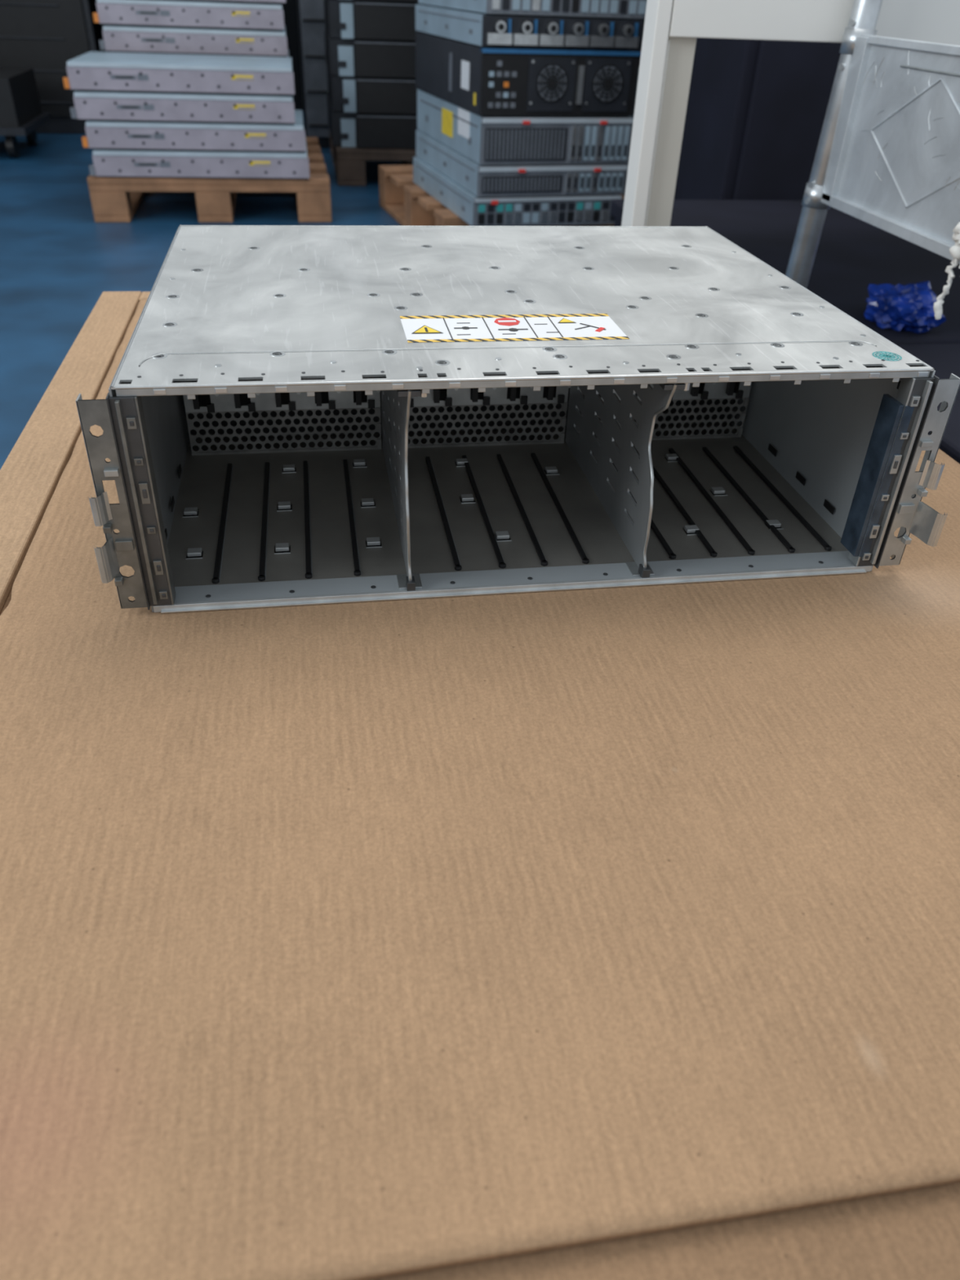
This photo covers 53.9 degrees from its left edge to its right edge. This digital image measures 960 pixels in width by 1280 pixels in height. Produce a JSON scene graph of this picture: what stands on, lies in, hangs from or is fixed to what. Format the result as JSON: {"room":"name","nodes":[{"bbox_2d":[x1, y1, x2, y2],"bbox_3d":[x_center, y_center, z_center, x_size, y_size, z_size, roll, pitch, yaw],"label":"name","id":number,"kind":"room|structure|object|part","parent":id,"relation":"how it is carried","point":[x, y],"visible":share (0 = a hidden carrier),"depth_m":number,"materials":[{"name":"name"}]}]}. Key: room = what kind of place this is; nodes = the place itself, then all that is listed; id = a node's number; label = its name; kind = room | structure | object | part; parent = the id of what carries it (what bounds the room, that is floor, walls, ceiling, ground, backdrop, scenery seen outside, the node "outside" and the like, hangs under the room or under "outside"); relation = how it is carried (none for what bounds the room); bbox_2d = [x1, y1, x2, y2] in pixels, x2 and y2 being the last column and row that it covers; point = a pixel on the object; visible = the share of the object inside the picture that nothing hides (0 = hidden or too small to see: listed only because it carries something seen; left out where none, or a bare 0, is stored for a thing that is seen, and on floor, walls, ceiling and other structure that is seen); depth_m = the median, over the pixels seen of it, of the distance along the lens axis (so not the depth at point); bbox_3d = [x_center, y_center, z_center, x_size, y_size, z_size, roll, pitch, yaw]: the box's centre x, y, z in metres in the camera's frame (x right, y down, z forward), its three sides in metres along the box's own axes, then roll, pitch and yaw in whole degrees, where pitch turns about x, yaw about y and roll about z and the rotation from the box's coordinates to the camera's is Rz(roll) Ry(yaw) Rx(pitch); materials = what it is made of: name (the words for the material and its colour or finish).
{"room":"electronics warehouse","nodes":[
{"label":"electronics warehouse","id":0,"kind":"room"},
{"bbox_2d":[0,111,404,469],"bbox_3d":[-0.527,-0.747,2.443,8.000,0.100,10.000,-4,36,-9],"label":"floor","id":1,"kind":"structure","parent":0,"point":[56,262],"depth_m":3.12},
{"bbox_2d":[0,67,50,158],"bbox_3d":[-2.389,-2.446,4.373,0.630,0.320,0.550,-4,36,-9],"label":"trolley","id":2,"kind":"object","parent":1,"relation":"on","point":[21,114],"visible":1,"depth_m":4.29,"materials":[{"name":"black plastic"}]},
{"bbox_2d":[0,0,111,133],"bbox_3d":[-2.816,-3.489,4.801,3.350,1.500,0.930,-4,36,-9],"label":"cabinet","id":3,"kind":"object","parent":1,"relation":"on","point":[42,36],"visible":0.19,"depth_m":4.74,"materials":[{"name":"black metal"}]},
{"bbox_2d":[87,137,332,222],"bbox_3d":[-1.045,-1.865,3.785,0.830,0.144,1.050,-4,36,-10],"label":"wooden pallet","id":4,"kind":"object","parent":1,"relation":"on","point":[113,199],"visible":0.59,"depth_m":3.36,"materials":[{"name":"brown wood"}]},
{"bbox_2d":[62,51,309,178],"bbox_3d":[-1.021,-1.888,3.395,0.777,0.340,0.466,-4,36,-9],"label":"stack","id":5,"kind":"object","parent":4,"relation":"on","point":[151,115],"visible":1,"depth_m":3.22,"materials":[{"name":"grey metal"}]},
{"bbox_2d":[93,0,288,57],"bbox_3d":[-1.099,-2.357,3.697,0.691,0.752,0.454,-4,36,-9],"label":"stack","id":6,"kind":"object","parent":5,"relation":"on","point":[244,28],"visible":0.28,"depth_m":3.49,"materials":[{"name":"grey metal"}]},
{"bbox_2d":[296,0,329,147],"bbox_3d":[-0.814,-3.292,4.819,0.240,1.300,0.770,-4,36,-9],"label":"stack","id":7,"kind":"object","parent":1,"relation":"on","point":[311,21],"visible":0.53,"depth_m":4.68,"materials":[{"name":"black plastic"}]},
{"bbox_2d":[328,129,417,186],"bbox_3d":[-0.293,-2.321,4.478,0.800,0.144,1.000,-4,36,-9],"label":"wooden pallet","id":8,"kind":"object","parent":1,"relation":"on","point":[349,164],"visible":0.2,"depth_m":4.02,"materials":[{"name":"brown wood"}]},
{"bbox_2d":[323,0,427,148],"bbox_3d":[-0.435,-2.666,4.044,0.462,0.906,0.755,-4,36,-9],"label":"stack","id":9,"kind":"object","parent":8,"relation":"on","point":[370,45],"visible":0.85,"depth_m":3.86,"materials":[{"name":"black plastic"}]},
{"bbox_2d":[0,291,959,1279],"bbox_3d":[0.021,0.098,0.793,0.735,0.461,1.145,-4,36,-9],"label":"cardboard box","id":10,"kind":"object","parent":1,"relation":"on","point":[605,933],"visible":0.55,"depth_m":0.37,"materials":[{"name":"brown cardboard"}]},
{"bbox_2d":[75,224,959,613],"bbox_3d":[0.011,-0.184,0.677,0.496,0.134,0.394,-4,36,-9],"label":"chassis","id":11,"kind":"object","parent":10,"relation":"on","point":[289,415],"visible":1,"depth_m":0.62,"materials":[{"name":"grey metal"}]},
{"bbox_3d":[0.031,-0.037,0.582,0.445,0.004,0.024,-4,36,-9],"label":"rail","id":12,"kind":"part","parent":11,"relation":"part of","materials":[{"name":"metal"}]},
{"bbox_2d":[378,164,624,226],"bbox_3d":[0.096,-1.576,3.446,0.740,0.144,0.950,-9,37,-15],"label":"wooden pallet","id":13,"kind":"object","parent":1,"relation":"on","point":[406,202],"visible":0.31,"depth_m":3.35,"materials":[{"name":"brown wood"}]},
{"bbox_2d":[674,37,841,199],"bbox_3d":[1.006,-1.812,2.312,0.880,1.900,0.680,-4,36,-9],"label":"storage cabinet","id":14,"kind":"object","parent":1,"relation":"on","point":[755,114],"visible":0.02,"depth_m":2.29,"materials":[{"name":"blue metal"}]},
{"bbox_2d":[610,0,959,344],"bbox_3d":[0.730,-0.815,1.810,1.265,0.830,1.063,-4,36,-9],"label":"workbench","id":15,"kind":"object","parent":1,"relation":"on","point":[853,254],"visible":0.23,"depth_m":1.22,"materials":[{"name":"paint"}]},
{"bbox_3d":[0.758,-0.711,1.665,1.265,0.830,0.703,-4,36,-9],"label":"bench frame","id":16,"kind":"part","parent":15,"relation":"part of","materials":[{"name":"white paint"}]},
{"bbox_2d":[863,280,946,333],"bbox_3d":[0.647,-0.521,1.453,0.102,0.063,0.154,-4,36,-9],"label":"plastic bag","id":17,"kind":"object","parent":15,"relation":"on","point":[908,307],"visible":0.97,"depth_m":1.42,"materials":[{"name":"blue plastic"}]},
{"bbox_2d":[785,0,959,319],"bbox_3d":[0.506,-0.512,0.873,0.088,1.401,0.710,-4,36,-9],"label":"metal rack","id":18,"kind":"object","parent":1,"relation":"on","point":[887,156],"visible":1,"depth_m":1.08,"materials":[{"name":"metal"}]},
{"bbox_3d":[0.500,-0.459,0.914,0.012,0.183,0.655,-4,36,-9],"label":"panel","id":19,"kind":"part","parent":18,"relation":"part of","materials":[{"name":"metal"}]},
{"bbox_2d":[896,343,959,463],"bbox_3d":[0.911,-0.154,1.305,0.805,0.345,0.550,-4,36,-9],"label":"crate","id":20,"kind":"object","parent":1,"relation":"on","point":[944,358],"visible":0.02,"depth_m":1.30,"materials":[{"name":"blue plastic"}]},
{"bbox_3d":[0.830,-1.634,3.573,0.620,0.144,0.900,-5,36,-10],"label":"wooden pallet","id":21,"kind":"object","parent":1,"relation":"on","visible":0},
{"bbox_2d":[625,17,644,186],"bbox_3d":[0.779,-2.007,3.207,0.472,0.881,0.770,-5,36,-11],"label":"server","id":22,"kind":"object","parent":21,"relation":"on","point":[628,18],"visible":0.02,"depth_m":3.23,"materials":[{"name":"black metal"}]},
{"bbox_2d":[282,0,303,111],"bbox_3d":[-1.208,-4.924,5.112,8.000,3.600,0.100,-4,36,-9],"label":"wall","id":23,"kind":"structure","parent":0,"point":[290,7],"depth_m":5.91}
]}

